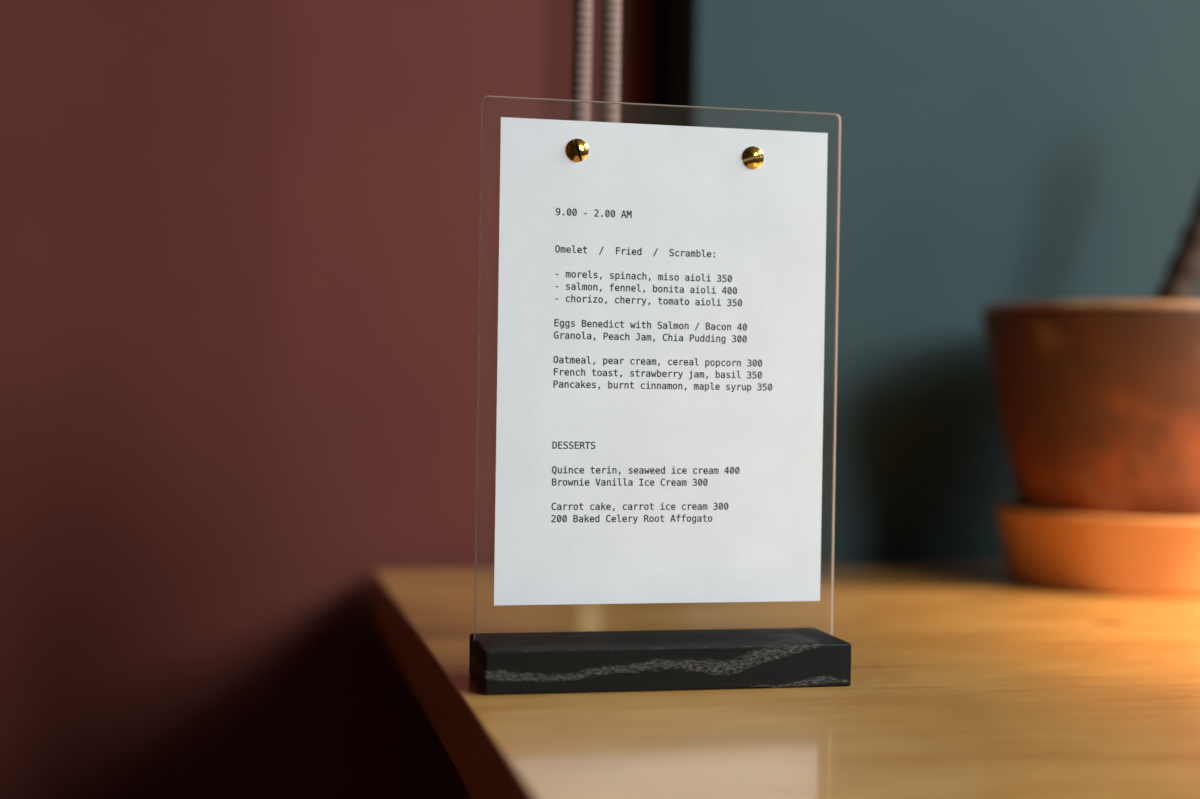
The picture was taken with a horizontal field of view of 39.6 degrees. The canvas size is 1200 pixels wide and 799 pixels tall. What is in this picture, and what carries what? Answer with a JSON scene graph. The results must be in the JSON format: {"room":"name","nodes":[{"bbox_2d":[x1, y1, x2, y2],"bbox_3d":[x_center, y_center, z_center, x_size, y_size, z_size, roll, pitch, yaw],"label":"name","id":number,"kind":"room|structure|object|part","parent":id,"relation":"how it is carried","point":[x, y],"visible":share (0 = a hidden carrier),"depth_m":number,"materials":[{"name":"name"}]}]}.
{"room":"cafe","nodes":[
{"label":"cafe","id":0,"kind":"room"},
{"bbox_2d":[0,0,1199,798],"bbox_3d":[0.135,-0.487,1.332,4.000,2.690,0.266,1,1,-12],"label":"wall","id":1,"kind":"structure","parent":0,"point":[240,239],"depth_m":1.15,"materials":[{"name":"paint"}]},
{"bbox_2d":[543,0,651,123],"bbox_3d":[-0.006,-0.488,1.257,0.094,2.690,0.072,1,1,-12],"label":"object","id":2,"kind":"structure","parent":1,"relation":"attached to","point":[636,15],"depth_m":1.25,"materials":[{"name":"paint"}]},
{"bbox_3d":[0.443,-1.853,-0.004,4.240,0.080,3.970,1,1,-12],"label":"ceiling","id":3,"kind":"structure","parent":0,"visible":0},
{"bbox_2d":[571,0,621,122],"bbox_3d":[0.007,-0.879,0.841,0.023,1.900,0.023,1,1,33],"label":"pipes","id":4,"kind":"object","parent":3,"relation":"hanging from","point":[581,81],"visible":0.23,"depth_m":0.85,"materials":[{"name":"silver metal"}]},
{"bbox_3d":[0.007,-0.896,0.841,0.022,1.865,0.010,1,1,-12],"label":"cord","id":5,"kind":"part","parent":4,"relation":"part of","materials":[{"name":"silver metal"}]},
{"bbox_3d":[0.014,-0.896,0.843,0.015,1.865,0.010,1,1,-12],"label":"cord","id":6,"kind":"part","parent":4,"relation":"part of","materials":[{"name":"silver metal"}]},
{"bbox_3d":[0.401,0.916,0.026,4.240,0.080,3.970,1,1,-12],"label":"floor","id":7,"kind":"structure","parent":0,"visible":0},
{"bbox_2d":[373,564,1199,798],"bbox_3d":[0.640,0.500,0.911,1.467,0.740,0.791,1,1,-12],"label":"table","id":8,"kind":"object","parent":7,"relation":"on","point":[969,681],"visible":0.74,"depth_m":0.68,"materials":[{"name":"brown wood"}]},
{"bbox_2d":[469,96,850,694],"bbox_3d":[0.028,-0.003,0.728,0.163,0.252,0.048,1,1,-12],"label":"holder","id":9,"kind":"object","parent":8,"relation":"on","point":[699,659],"visible":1,"depth_m":0.71,"materials":[{"name":"black stone"}]},
{"bbox_2d":[494,117,827,604],"bbox_3d":[0.028,-0.015,0.733,0.148,0.210,0.001,1,1,-12],"label":"menu sheet","id":10,"kind":"object","parent":9,"relation":"attached to","point":[659,423],"visible":1,"depth_m":0.73,"materials":[{"name":"white paper"}]},
{"bbox_2d":[995,500,1199,597],"bbox_3d":[0.357,0.098,1.124,0.179,0.051,0.179,1,1,-12],"label":"saucer","id":11,"kind":"object","parent":8,"relation":"on","point":[1087,554],"visible":0.77,"depth_m":1.05,"materials":[{"name":"ceramic"}]},
{"bbox_2d":[981,192,1199,518],"bbox_3d":[0.360,-0.061,1.123,0.201,0.352,0.201,1,1,-12],"label":"potted plant","id":12,"kind":"object","parent":11,"relation":"on","point":[1099,400],"visible":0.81,"depth_m":1.05,"materials":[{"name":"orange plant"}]},
{"bbox_3d":[0.358,0.027,1.123,0.201,0.177,0.201,1,1,-12],"label":"pot","id":13,"kind":"part","parent":12,"relation":"part of","materials":[{"name":"ceramic"}]},
{"bbox_3d":[0.405,-0.127,1.127,0.097,0.217,0.027,1,1,-6],"label":"stem","id":14,"kind":"part","parent":12,"relation":"part of","materials":[{"name":"brown plant"}]}
]}

